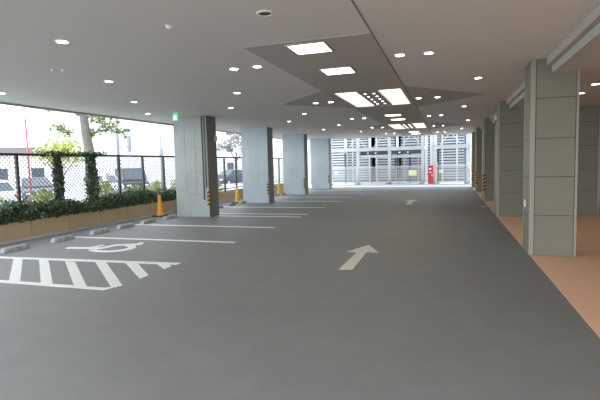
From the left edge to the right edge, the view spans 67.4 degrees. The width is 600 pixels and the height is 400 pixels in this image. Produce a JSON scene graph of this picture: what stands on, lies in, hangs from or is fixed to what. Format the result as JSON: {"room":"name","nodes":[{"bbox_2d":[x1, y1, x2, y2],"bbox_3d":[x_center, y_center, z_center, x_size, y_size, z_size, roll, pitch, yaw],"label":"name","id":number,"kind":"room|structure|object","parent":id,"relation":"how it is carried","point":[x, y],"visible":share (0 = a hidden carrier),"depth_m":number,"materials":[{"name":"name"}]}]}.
{"room":"parking garage","nodes":[
{"label":"parking garage","id":0,"kind":"room"},
{"bbox_2d":[0,186,599,399],"bbox_3d":[-5.516,2.165,-3.692,10.690,0.250,69.200,0,5,18],"label":"floor","id":1,"kind":"structure","parent":0,"point":[450,305],"depth_m":4.89,"materials":[{"name":"concrete"}]},
{"bbox_2d":[0,244,29,253],"bbox_3d":[-5.766,0.979,9.097,0.163,0.095,0.591,0,5,18],"label":"wheel stop","id":2,"kind":"object","parent":1,"relation":"on","point":[22,246],"visible":1,"depth_m":9.02,"materials":[{"name":"concrete"}]},
{"bbox_2d":[50,235,74,242],"bbox_3d":[-5.390,0.879,10.232,0.163,0.095,0.591,0,5,18],"label":"wheel stop","id":3,"kind":"object","parent":1,"relation":"on","point":[68,237],"visible":1,"depth_m":10.14,"materials":[{"name":"concrete"}]},
{"bbox_2d":[0,256,179,289],"bbox_3d":[-4.322,1.123,7.395,4.350,0.005,1.740,0,5,18],"label":"hatched marking","id":4,"kind":"object","parent":1,"relation":"on","point":[45,274],"visible":1,"depth_m":7.09,"materials":[{"name":"white paint"}]},
{"bbox_2d":[89,228,109,234],"bbox_3d":[-5.037,0.785,11.301,0.163,0.095,0.591,0,5,18],"label":"wheel stop","id":5,"kind":"object","parent":1,"relation":"on","point":[103,230],"visible":1,"depth_m":11.21,"materials":[{"name":"concrete"}]},
{"bbox_2d":[66,242,143,251],"bbox_3d":[-3.984,0.977,9.083,1.536,0.011,0.938,-3,5,-15],"label":"wheelchair symbol","id":6,"kind":"object","parent":1,"relation":"on","point":[130,246],"visible":1,"depth_m":9.17,"materials":[{"name":"white paint"}]},
{"bbox_2d":[116,223,133,228],"bbox_3d":[-4.739,0.706,12.200,0.163,0.095,0.591,0,5,18],"label":"wheel stop","id":7,"kind":"object","parent":1,"relation":"on","point":[128,225],"visible":1,"depth_m":12.12,"materials":[{"name":"concrete"}]},
{"bbox_2d":[0,191,283,244],"bbox_3d":[-4.716,0.465,15.501,0.150,0.050,30.500,0,5,18],"label":"kerb","id":8,"kind":"object","parent":1,"relation":"on","point":[168,212],"visible":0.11,"depth_m":11.96,"materials":[{"name":"concrete"}]},
{"bbox_2d":[140,219,155,223],"bbox_3d":[-4.432,0.624,13.127,0.163,0.095,0.591,0,5,18],"label":"wheel stop","id":9,"kind":"object","parent":1,"relation":"on","point":[148,220],"visible":1,"depth_m":13.03,"materials":[{"name":"concrete"}]},
{"bbox_2d":[76,236,234,242],"bbox_3d":[-3.376,0.884,10.095,4.250,0.004,0.120,0,5,18],"label":"stall line","id":10,"kind":"object","parent":1,"relation":"on","point":[76,236],"visible":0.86,"depth_m":10.04,"materials":[{"name":"white paint"}]},
{"bbox_2d":[152,195,167,216],"bbox_3d":[-4.639,0.185,14.890,0.380,0.700,0.380,0,5,18],"label":"traffic cone","id":11,"kind":"object","parent":1,"relation":"on","point":[160,213],"visible":1,"depth_m":14.82,"materials":[{"name":"orange plastic"}]},
{"bbox_2d":[162,215,176,219],"bbox_3d":[-4.097,0.535,14.140,0.163,0.095,0.591,0,5,18],"label":"wheel stop","id":12,"kind":"object","parent":1,"relation":"on","point":[168,216],"visible":1,"depth_m":14.02,"materials":[{"name":"concrete"}]},
{"bbox_2d":[173,116,218,216],"bbox_3d":[-3.337,-1.063,14.564,1.266,3.174,0.645,0,5,18],"label":"concrete pillar","id":13,"kind":"structure","parent":1,"relation":"on","point":[195,138],"depth_m":14.33,"materials":[{"name":"grey concrete"}]},
{"bbox_2d":[135,224,273,227],"bbox_3d":[-2.688,0.701,12.176,4.250,0.004,0.120,0,5,18],"label":"stall line","id":14,"kind":"object","parent":1,"relation":"on","point":[135,224],"visible":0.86,"depth_m":12.01,"materials":[{"name":"white paint"}]},
{"bbox_2d":[232,186,239,202],"bbox_3d":[-2.729,-0.239,19.612,0.380,0.700,0.380,0,5,18],"label":"traffic cone","id":15,"kind":"object","parent":1,"relation":"on","point":[237,197],"visible":0.91,"depth_m":19.54,"materials":[{"name":"plastic"}]},
{"bbox_2d":[217,215,293,216],"bbox_3d":[-1.338,0.512,14.123,2.911,0.004,0.120,0,5,18],"label":"stall line","id":16,"kind":"object","parent":1,"relation":"on","point":[217,215],"visible":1,"depth_m":13.96,"materials":[{"name":"white paint"}]},
{"bbox_2d":[241,127,274,202],"bbox_3d":[-1.804,-1.478,19.288,1.209,3.173,0.610,0,5,18],"label":"concrete pillar","id":17,"kind":"structure","parent":1,"relation":"on","point":[256,143],"depth_m":19.02,"materials":[{"name":"grey concrete"}]},
{"bbox_2d":[219,213,307,214],"bbox_3d":[-1.761,0.455,14.977,4.250,0.004,0.120,0,5,18],"label":"stall line","id":18,"kind":"object","parent":1,"relation":"on","point":[219,213],"visible":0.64,"depth_m":15.03,"materials":[{"name":"white paint"}]},
{"bbox_2d":[276,181,280,194],"bbox_3d":[-1.135,-0.656,24.333,0.380,0.700,0.380,0,5,18],"label":"traffic cone","id":19,"kind":"object","parent":1,"relation":"on","point":[278,188],"visible":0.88,"depth_m":24.26,"materials":[{"name":"plastic"}]},
{"bbox_2d":[282,134,308,194],"bbox_3d":[-0.238,-1.895,24.021,1.209,3.173,0.610,0,5,18],"label":"concrete pillar","id":20,"kind":"structure","parent":1,"relation":"on","point":[295,151],"depth_m":23.74,"materials":[{"name":"grey concrete"}]},
{"bbox_2d":[279,207,325,207],"bbox_3d":[-1.082,0.274,17.030,4.250,0.004,0.120,0,5,18],"label":"parking line","id":21,"kind":"object","parent":1,"relation":"on","point":[279,207],"visible":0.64,"depth_m":16.60,"materials":[{"name":"white paint"}]},
{"bbox_2d":[310,138,331,188],"bbox_3d":[1.363,-2.321,28.858,1.209,3.173,0.610,0,5,18],"label":"concrete pillar","id":22,"kind":"structure","parent":1,"relation":"on","point":[321,169],"depth_m":28.59,"materials":[{"name":"grey concrete"}]},
{"bbox_2d":[339,245,378,269],"bbox_3d":[1.014,0.960,7.750,0.570,0.004,2.100,0,5,18],"label":"direction arrow","id":23,"kind":"object","parent":1,"relation":"on","point":[352,262],"visible":1,"depth_m":7.68,"materials":[{"name":"paint"}]},
{"bbox_2d":[0,0,599,139],"bbox_3d":[0.509,-3.038,14.362,11.180,0.600,29.200,0,5,18],"label":"ceiling","id":24,"kind":"structure","parent":0,"point":[183,70],"depth_m":6.27,"materials":[{"name":"white paint"}]},
{"bbox_2d":[54,39,69,43],"bbox_3d":[-2.906,-1.938,5.505,0.176,0.014,0.176,0,5,18],"label":"recessed light","id":25,"kind":"object","parent":24,"relation":"in","point":[62,41],"visible":1,"depth_m":5.49,"materials":[{"name":"white plastic"}]},
{"bbox_2d":[0,102,280,138],"bbox_3d":[-4.818,-3.096,16.151,0.060,0.800,29.260,0,5,18],"label":"trim","id":26,"kind":"structure","parent":24,"relation":"attached to","point":[1,103],"depth_m":12.58,"materials":[{"name":"grey"}]},
{"bbox_2d":[165,25,173,29],"bbox_3d":[-1.453,-1.924,5.026,0.100,0.042,0.100,0,5,18],"label":"smoke detector","id":27,"kind":"object","parent":24,"relation":"attached to","point":[169,27],"visible":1,"depth_m":5.00,"materials":[{"name":"white plastic"}]},
{"bbox_2d":[173,112,177,120],"bbox_3d":[-3.561,-2.388,12.851,0.140,0.250,0.056,-1,5,8],"label":"exit sign","id":28,"kind":"object","parent":24,"relation":"hanging from","point":[175,115],"visible":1,"depth_m":12.84,"materials":[{"name":"green plastic"}]},
{"bbox_2d":[256,10,273,16],"bbox_3d":[-0.363,-1.937,4.674,0.188,0.016,0.188,0,5,18],"label":"ceiling speaker","id":29,"kind":"object","parent":24,"relation":"attached to","point":[263,13],"visible":1,"depth_m":4.67,"materials":[{"name":"white plastic"}]},
{"bbox_2d":[243,33,483,135],"bbox_3d":[3.670,-2.980,16.450,5.030,0.006,22.680,0,5,18],"label":"ceiling panel","id":30,"kind":"object","parent":24,"relation":"attached to","point":[361,52],"visible":0.98,"depth_m":8.38,"materials":[{"name":"grey paint"}]},
{"bbox_2d":[284,41,334,54],"bbox_3d":[0.139,-2.058,6.115,0.550,0.012,0.550,0,5,18],"label":"lamp","id":31,"kind":"object","parent":30,"relation":"attached to","point":[320,46],"visible":1,"depth_m":6.10,"materials":[{"name":"white plastic"}]},
{"bbox_2d":[288,43,330,53],"bbox_3d":[0.139,-2.061,6.114,0.490,0.006,0.490,0,5,18],"label":"diffuser","id":32,"kind":"object","parent":31,"relation":"attached to","point":[302,48],"depth_m":6.10,"materials":[{"name":"white plastic"}]},
{"bbox_2d":[318,66,356,75],"bbox_3d":[0.650,-2.194,7.657,0.550,0.012,0.550,0,5,18],"label":"lamp","id":33,"kind":"object","parent":30,"relation":"attached to","point":[347,69],"visible":1,"depth_m":7.63,"materials":[{"name":"white plastic"}]},
{"bbox_2d":[322,67,354,74],"bbox_3d":[0.649,-2.197,7.656,0.490,0.006,0.490,0,5,18],"label":"diffuser","id":34,"kind":"object","parent":33,"relation":"attached to","point":[337,70],"depth_m":7.64,"materials":[{"name":"white plastic"}]},
{"bbox_2d":[384,114,401,116],"bbox_3d":[3.129,-2.854,15.150,0.550,0.012,0.550,0,5,18],"label":"lamp","id":35,"kind":"object","parent":30,"relation":"attached to","point":[388,114],"visible":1,"depth_m":15.19,"materials":[{"name":"white plastic"}]},
{"bbox_2d":[334,88,410,106],"bbox_3d":[1.891,-2.794,11.231,1.526,0.558,2.796,0,5,18],"label":"ceiling light","id":36,"kind":"object","parent":24,"relation":"attached to","point":[390,96],"visible":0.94,"depth_m":12.34,"materials":[{"name":"white plastic"}]},
{"bbox_2d":[307,133,471,140],"bbox_3d":[7.290,-4.314,27.470,15.820,0.780,0.060,0,5,18],"label":"trim","id":37,"kind":"structure","parent":24,"relation":"attached to","point":[460,133],"depth_m":27.82,"materials":[{"name":"grey"}]},
{"bbox_2d":[351,0,432,133],"bbox_3d":[3.447,-2.719,13.259,0.015,0.008,28.900,0,5,18],"label":"trim","id":38,"kind":"structure","parent":24,"relation":"attached to","point":[351,0],"depth_m":6.09,"materials":[{"name":"grey metal"}]},
{"bbox_2d":[394,53,405,56],"bbox_3d":[1.472,-2.139,6.639,0.176,0.014,0.176,0,5,18],"label":"recessed light","id":39,"kind":"object","parent":24,"relation":"in","point":[397,54],"visible":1,"depth_m":6.61,"materials":[{"name":"white plastic"}]},
{"bbox_2d":[388,123,426,128],"bbox_3d":[4.864,-3.586,20.219,1.526,0.558,2.896,0,5,18],"label":"ceiling light","id":40,"kind":"object","parent":24,"relation":"attached to","point":[415,125],"visible":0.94,"depth_m":21.41,"materials":[{"name":"white plastic"}]},
{"bbox_2d":[423,51,434,54],"bbox_3d":[1.877,-2.143,6.558,0.176,0.014,0.176,0,5,18],"label":"recessed light","id":41,"kind":"object","parent":24,"relation":"in","point":[426,52],"visible":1,"depth_m":6.52,"materials":[{"name":"white plastic"}]},
{"bbox_2d":[481,3,599,129],"bbox_3d":[5.783,-2.674,12.649,0.090,0.119,29.200,0,5,18],"label":"trim","id":42,"kind":"structure","parent":24,"relation":"attached to","point":[593,18],"depth_m":5.78,"materials":[{"name":"grey metal"}]},
{"bbox_2d":[473,188,599,337],"bbox_3d":[1.899,2.171,-6.145,4.930,0.254,69.200,0,5,18],"label":"floor","id":43,"kind":"structure","parent":0,"point":[577,278],"depth_m":6.59,"materials":[{"name":"tile"}]},
{"bbox_2d":[471,132,474,187],"bbox_3d":[10.269,-2.318,25.968,0.694,3.169,0.670,0,5,18],"label":"pillar","id":44,"kind":"structure","parent":43,"relation":"on","point":[473,133],"depth_m":25.77,"materials":[{"name":"grey"}]},
{"bbox_2d":[475,127,481,191],"bbox_3d":[9.095,-2.005,22.420,0.694,3.169,0.670,0,5,18],"label":"pillar","id":45,"kind":"structure","parent":43,"relation":"on","point":[478,132],"depth_m":22.19,"materials":[{"name":"grey concrete"}]},
{"bbox_2d":[482,118,494,200],"bbox_3d":[7.483,-1.576,17.547,0.694,3.169,0.670,0,5,18],"label":"pillar","id":46,"kind":"structure","parent":43,"relation":"on","point":[488,129],"depth_m":17.29,"materials":[{"name":"grey concrete"}]},
{"bbox_2d":[494,101,523,216],"bbox_3d":[5.846,-1.139,12.584,0.684,3.169,0.660,0,5,18],"label":"pillar","id":47,"kind":"structure","parent":43,"relation":"on","point":[509,123],"depth_m":12.29,"materials":[{"name":"grey concrete"}]},
{"bbox_2d":[522,59,579,256],"bbox_3d":[4.170,-0.695,7.540,0.698,3.169,0.660,0,5,18],"label":"pillar","id":48,"kind":"structure","parent":43,"relation":"on","point":[551,101],"depth_m":7.24,"materials":[{"name":"grey"}]},
{"bbox_2d":[577,106,599,214],"bbox_3d":[7.914,-1.081,12.644,0.684,2.940,0.660,0,5,18],"label":"pillar","id":49,"kind":"structure","parent":43,"relation":"on","point":[589,117],"depth_m":12.30,"materials":[{"name":"grey concrete"}]},
{"bbox_2d":[494,38,599,123],"bbox_3d":[8.022,-2.916,11.887,4.640,0.829,29.200,0,5,18],"label":"ceiling","id":50,"kind":"structure","parent":0,"point":[587,62],"depth_m":7.25,"materials":[{"name":"white paint"}]},
{"bbox_2d":[599,161,599,193],"bbox_3d":[8.826,-0.913,6.618,0.200,4.024,40.200,0,5,18],"label":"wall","id":51,"kind":"structure","parent":0,"point":[599,161],"depth_m":19.51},
{"label":"outside","id":52,"kind":"structure","parent":0,"visible":0},
{"bbox_2d":[128,179,470,190],"bbox_3d":[4.380,-1.335,37.119,33.000,0.245,14.800,0,5,18],"label":"apron","id":53,"kind":"object","parent":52,"point":[309,182],"depth_m":32.40,"materials":[{"name":"concrete"}]},
{"bbox_2d":[216,133,241,169],"bbox_3d":[-6.593,-4.597,46.913,4.795,5.743,4.567,-6,6,-43],"label":"tree","id":54,"kind":"object","parent":53,"relation":"on","point":[236,137],"visible":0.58,"depth_m":46.36,"materials":[{"name":"grey plant"}]},
{"bbox_2d":[218,170,242,183],"bbox_3d":[-6.583,-2.075,42.177,1.770,1.469,4.210,1,5,28],"label":"car","id":55,"kind":"object","parent":53,"relation":"on","point":[226,170],"visible":0.23,"depth_m":41.43,"materials":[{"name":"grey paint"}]},
{"bbox_2d":[309,138,375,181],"bbox_3d":[3.537,-4.394,38.334,5.730,5.700,0.520,0,5,18],"label":"screen","id":56,"kind":"object","parent":53,"relation":"on","point":[337,158],"visible":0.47,"depth_m":38.20,"materials":[{"name":"grey metal"}]},
{"bbox_2d":[332,167,356,184],"bbox_3d":[3.126,-1.687,32.324,1.970,1.280,0.160,0,5,18],"label":"gate","id":57,"kind":"object","parent":53,"relation":"on","point":[335,175],"visible":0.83,"depth_m":32.31,"materials":[{"name":"white metal"}]},
{"bbox_2d":[344,153,347,183],"bbox_3d":[3.545,-2.448,34.972,0.220,2.355,0.220,0,5,18],"label":"lift column","id":58,"kind":"structure","parent":53,"relation":"on","point":[345,157],"depth_m":34.91,"materials":[{"name":"grey metal"}]},
{"bbox_2d":[370,157,372,181],"bbox_3d":[5.478,-2.462,34.543,0.220,2.355,0.220,0,5,18],"label":"lift column","id":59,"kind":"structure","parent":53,"relation":"on","point":[370,157],"depth_m":34.48,"materials":[{"name":"grey metal"}]},
{"bbox_2d":[358,167,388,184],"bbox_3d":[5.144,-1.685,31.656,2.160,1.280,0.160,0,5,18],"label":"gate","id":60,"kind":"object","parent":53,"relation":"on","point":[359,171],"visible":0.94,"depth_m":31.69,"materials":[{"name":"white metal"}]},
{"bbox_2d":[331,135,427,184],"bbox_3d":[6.100,-3.998,34.191,6.840,5.440,5.520,0,5,18],"label":"frame","id":61,"kind":"object","parent":53,"relation":"on","point":[397,149],"visible":0.49,"depth_m":32.01,"materials":[{"name":"white metal"}]},
{"bbox_2d":[361,155,391,157],"bbox_3d":[6.016,-3.316,34.289,1.900,0.160,4.900,0,5,18],"label":"pallet","id":62,"kind":"object","parent":61,"relation":"attached to","point":[362,156],"visible":0.75,"depth_m":32.11,"materials":[{"name":"grey metal"}]},
{"bbox_2d":[392,155,420,157],"bbox_3d":[8.140,-3.254,33.592,1.930,0.160,4.900,0,5,18],"label":"pallet","id":63,"kind":"object","parent":61,"relation":"attached to","point":[393,156],"visible":0.92,"depth_m":31.40,"materials":[{"name":"grey metal"}]},
{"bbox_2d":[368,137,401,181],"bbox_3d":[6.979,-4.390,37.195,2.720,5.700,0.520,0,5,18],"label":"screen","id":64,"kind":"object","parent":53,"relation":"on","point":[380,162],"visible":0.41,"depth_m":37.24,"materials":[{"name":"grey metal"}]},
{"bbox_2d":[396,154,398,181],"bbox_3d":[7.314,-2.444,33.725,0.220,2.355,0.220,0,5,18],"label":"lift column","id":65,"kind":"structure","parent":53,"relation":"on","point":[397,159],"depth_m":33.67,"materials":[{"name":"grey metal"}]},
{"bbox_2d":[332,183,470,185],"bbox_3d":[6.469,-1.037,30.699,11.400,0.075,0.210,0,5,18],"label":"kerb","id":66,"kind":"object","parent":53,"relation":"on","point":[463,183],"visible":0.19,"depth_m":30.62,"materials":[{"name":"concrete"}]},
{"bbox_2d":[389,166,421,183],"bbox_3d":[7.265,-1.682,30.955,2.190,1.280,0.160,0,5,18],"label":"gate","id":67,"kind":"object","parent":53,"relation":"on","point":[419,167],"visible":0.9,"depth_m":30.96,"materials":[{"name":"white metal"}]},
{"bbox_2d":[409,170,416,175],"bbox_3d":[7.703,-1.859,30.765,0.520,0.370,0.025,0,5,18],"label":"gate sign","id":68,"kind":"object","parent":67,"relation":"attached to","point":[411,172],"visible":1,"depth_m":30.75,"materials":[{"name":"beige plastic"}]},
{"bbox_2d":[395,135,429,180],"bbox_3d":[9.100,-4.388,36.493,2.750,5.700,0.520,0,5,18],"label":"screen","id":69,"kind":"object","parent":53,"relation":"on","point":[411,141],"visible":0.41,"depth_m":36.48,"materials":[{"name":"grey metal"}]},
{"bbox_2d":[428,165,432,183],"bbox_3d":[8.774,-1.674,30.245,0.380,1.300,0.320,0,5,18],"label":"cabinet","id":70,"kind":"object","parent":53,"relation":"on","point":[430,167],"visible":0.8,"depth_m":30.12,"materials":[{"name":"red metal"}]},
{"bbox_2d":[435,155,437,183],"bbox_3d":[9.101,-1.993,30.055,0.180,1.950,0.160,0,5,18],"label":"post","id":71,"kind":"object","parent":53,"relation":"on","point":[436,162],"visible":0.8,"depth_m":30.00,"materials":[{"name":"beige metal"}]},
{"bbox_2d":[437,150,439,183],"bbox_3d":[9.720,-2.341,31.670,0.220,2.355,0.220,0,5,18],"label":"lift column","id":72,"kind":"structure","parent":53,"relation":"on","point":[437,150],"depth_m":31.60,"materials":[{"name":"grey metal"}]},
{"bbox_2d":[437,134,463,180],"bbox_3d":[11.901,-4.385,35.567,2.750,5.700,0.520,0,5,18],"label":"screen","id":73,"kind":"object","parent":53,"relation":"on","point":[447,156],"visible":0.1,"depth_m":35.58,"materials":[{"name":"grey metal"}]},
{"bbox_2d":[434,165,467,183],"bbox_3d":[10.066,-1.679,30.028,2.190,1.280,0.160,0,5,18],"label":"gate","id":74,"kind":"object","parent":53,"relation":"on","point":[457,173],"visible":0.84,"depth_m":29.99,"materials":[{"name":"white metal"}]},
{"bbox_2d":[432,134,470,183],"bbox_3d":[10.918,-3.993,32.597,2.590,5.440,5.520,0,5,18],"label":"frame","id":75,"kind":"object","parent":53,"relation":"on","point":[435,146],"visible":0.38,"depth_m":30.20,"materials":[{"name":"white metal"}]},
{"bbox_2d":[464,134,466,182],"bbox_3d":[11.153,-3.402,30.363,0.220,4.605,0.220,0,5,18],"label":"lift column","id":76,"kind":"structure","parent":53,"relation":"on","point":[465,149],"depth_m":30.33,"materials":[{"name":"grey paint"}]},
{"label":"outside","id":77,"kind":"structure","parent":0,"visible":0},
{"bbox_2d":[32,176,274,201],"bbox_3d":[-16.013,-3.854,78.948,200.000,0.350,220.000,0,5,18],"label":"street","id":78,"kind":"structure","parent":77,"point":[82,191],"depth_m":34.18,"materials":[{"name":"grey asphalt"}]},
{"bbox_2d":[0,180,21,203],"bbox_3d":[-14.665,-0.175,20.898,4.209,1.469,1.770,2,6,38],"label":"car","id":79,"kind":"object","parent":78,"relation":"on","point":[4,182],"visible":0.32,"depth_m":20.04,"materials":[{"name":"white paint"}]},
{"bbox_2d":[0,147,52,183],"bbox_3d":[-25.640,-2.814,41.244,5.800,4.050,6.800,-4,5,-32],"label":"building","id":80,"kind":"structure","parent":78,"relation":"on","point":[2,149],"depth_m":39.07,"materials":[{"name":"beige"}]},
{"bbox_2d":[24,119,31,200],"bbox_3d":[-8.834,-0.867,14.685,0.240,3.540,0.240,0,5,18],"label":"pole","id":81,"kind":"object","parent":78,"relation":"on","point":[25,120],"visible":0.59,"depth_m":14.60,"materials":[{"name":"metal"}]},
{"bbox_2d":[14,177,55,199],"bbox_3d":[-15.177,-0.553,25.804,1.770,1.469,4.209,-5,6,-39],"label":"car","id":82,"kind":"object","parent":78,"relation":"on","point":[40,178],"visible":0.16,"depth_m":25.00,"materials":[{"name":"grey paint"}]},
{"bbox_2d":[24,189,54,202],"bbox_3d":[-7.445,0.328,13.168,1.265,1.344,1.301,0,5,18],"label":"shrub","id":83,"kind":"object","parent":78,"relation":"on","point":[43,190],"visible":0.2,"depth_m":13.04,"materials":[{"name":"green plant"}]},
{"bbox_2d":[30,135,83,183],"bbox_3d":[-12.205,-1.506,23.230,2.514,3.634,3.141,0,5,18],"label":"bushy tree","id":84,"kind":"object","parent":78,"relation":"on","point":[62,147],"visible":0.58,"depth_m":22.95,"materials":[{"name":"green plant"}]},
{"bbox_2d":[0,202,156,241],"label":"planter","id":85,"kind":"object","parent":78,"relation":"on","point":[15,230],"depth_m":11.80,"materials":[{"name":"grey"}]},
{"bbox_2d":[0,187,176,225],"bbox_3d":[-6.694,0.227,10.747,0.818,0.600,13.164,0,5,18],"label":"ivy hedge","id":86,"kind":"object","parent":85,"relation":"in","point":[13,212],"visible":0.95,"depth_m":11.91,"materials":[{"name":"green plant"}]},
{"bbox_2d":[6,173,165,189],"bbox_3d":[-21.979,-1.471,41.495,0.200,1.150,55.000,0,5,18],"label":"wall","id":87,"kind":"structure","parent":78,"relation":"on","point":[154,175],"depth_m":43.14,"materials":[{"name":"grey"}]},
{"bbox_2d":[47,110,126,185],"bbox_3d":[-8.721,-3.280,18.002,4.288,7.836,3.782,-5,6,-39],"label":"street tree","id":88,"kind":"object","parent":78,"relation":"on","point":[87,135],"visible":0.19,"depth_m":18.27,"materials":[{"name":"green plant"}]},
{"bbox_2d":[102,173,108,187],"bbox_3d":[-7.374,-0.180,17.190,0.180,1.700,0.180,0,5,18],"label":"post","id":89,"kind":"object","parent":78,"relation":"on","point":[102,173],"visible":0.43,"depth_m":17.06,"materials":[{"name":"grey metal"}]},
{"bbox_2d":[96,181,118,195],"bbox_3d":[-6.759,0.065,15.566,1.299,1.453,1.263,0,5,18],"label":"shrub","id":90,"kind":"object","parent":78,"relation":"on","point":[103,181],"visible":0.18,"depth_m":15.49,"materials":[{"name":"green plant"}]},
{"bbox_2d":[98,174,123,193],"bbox_3d":[-13.486,-1.028,31.230,1.770,1.469,4.209,-4,5,-32],"label":"car","id":91,"kind":"object","parent":78,"relation":"on","point":[109,174],"visible":0.2,"depth_m":30.55,"materials":[{"name":"silver metal"}]},
{"bbox_2d":[115,119,131,190],"bbox_3d":[-10.212,-4.215,25.910,0.224,8.500,0.878,3,6,45],"label":"utility pole","id":92,"kind":"object","parent":78,"relation":"on","point":[128,146],"visible":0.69,"depth_m":25.78,"materials":[{"name":"grey"}]},
{"bbox_2d":[28,108,223,181],"bbox_3d":[-22.133,-8.931,58.341,22.240,13.350,9.240,-4,5,-30],"label":"building","id":93,"kind":"structure","parent":78,"relation":"on","point":[144,136],"depth_m":53.28,"materials":[{"name":"grey"}]},
{"bbox_2d":[123,184,140,194],"bbox_3d":[-6.188,0.039,16.955,1.257,1.257,1.276,0,5,18],"label":"shrub","id":94,"kind":"object","parent":78,"relation":"on","point":[134,184],"visible":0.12,"depth_m":16.93,"materials":[{"name":"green plant"}]},
{"bbox_2d":[115,168,149,192],"bbox_3d":[-12.780,-1.470,34.033,1.770,1.870,4.450,-4,5,-32],"label":"car","id":95,"kind":"object","parent":78,"relation":"on","point":[136,174],"visible":0.27,"depth_m":32.61,"materials":[{"name":"black paint"}]},
{"bbox_2d":[146,180,166,191],"bbox_3d":[-5.819,-0.141,18.405,1.269,1.365,1.278,0,5,18],"label":"shrub","id":96,"kind":"object","parent":78,"relation":"on","point":[156,180],"visible":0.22,"depth_m":18.23,"materials":[{"name":"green plant"}]},
{"bbox_2d":[159,124,163,181],"bbox_3d":[-9.838,-3.889,32.794,0.914,6.737,0.320,0,5,18],"label":"street lamp","id":97,"kind":"object","parent":78,"relation":"on","point":[160,140],"visible":0.59,"depth_m":32.82,"materials":[{"name":"grey metal"}]},
{"bbox_2d":[169,179,175,189],"bbox_3d":[-5.257,-0.309,19.777,1.273,1.453,1.250,0,5,18],"label":"shrub","id":98,"kind":"object","parent":78,"relation":"on","point":[174,179],"visible":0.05,"depth_m":19.58,"materials":[{"name":"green plant"}]},
{"bbox_2d":[218,188,242,201],"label":"planter","id":99,"kind":"object","parent":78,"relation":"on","point":[227,195],"depth_m":20.40,"materials":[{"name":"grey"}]},
{"bbox_2d":[0,153,282,205],"bbox_3d":[-4.979,-0.815,16.469,0.066,1.610,25.982,0,5,18],"label":"mesh fence","id":100,"kind":"object","parent":99,"relation":"on","point":[16,163],"visible":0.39,"depth_m":13.82,"materials":[{"name":"grey metal"}]},
{"bbox_2d":[31,149,74,200],"bbox_3d":[-6.448,-0.554,11.980,0.426,1.587,1.525,-1,5,10],"label":"climbing ivy","id":101,"kind":"object","parent":100,"relation":"attached to","point":[57,155],"visible":0.84,"depth_m":11.93,"materials":[{"name":"green plant"}]},
{"bbox_2d":[66,150,107,201],"bbox_3d":[-6.097,-0.655,13.034,0.465,1.601,1.590,0,5,18],"label":"climbing ivy","id":102,"kind":"object","parent":100,"relation":"attached to","point":[92,170],"visible":0.94,"depth_m":13.03,"materials":[{"name":"green plant"}]},
{"bbox_2d":[222,132,275,175],"bbox_3d":[-6.178,-10.195,81.719,16.240,11.350,9.240,-2,5,-2],"label":"building","id":103,"kind":"structure","parent":78,"relation":"on","point":[223,133],"depth_m":77.24,"materials":[{"name":"beige"}]},
{"bbox_2d":[275,134,471,180],"bbox_3d":[11.392,-10.139,43.959,26.240,16.350,10.240,0,5,18],"label":"building","id":104,"kind":"structure","parent":78,"relation":"on","point":[278,142],"depth_m":43.45,"materials":[{"name":"white"}]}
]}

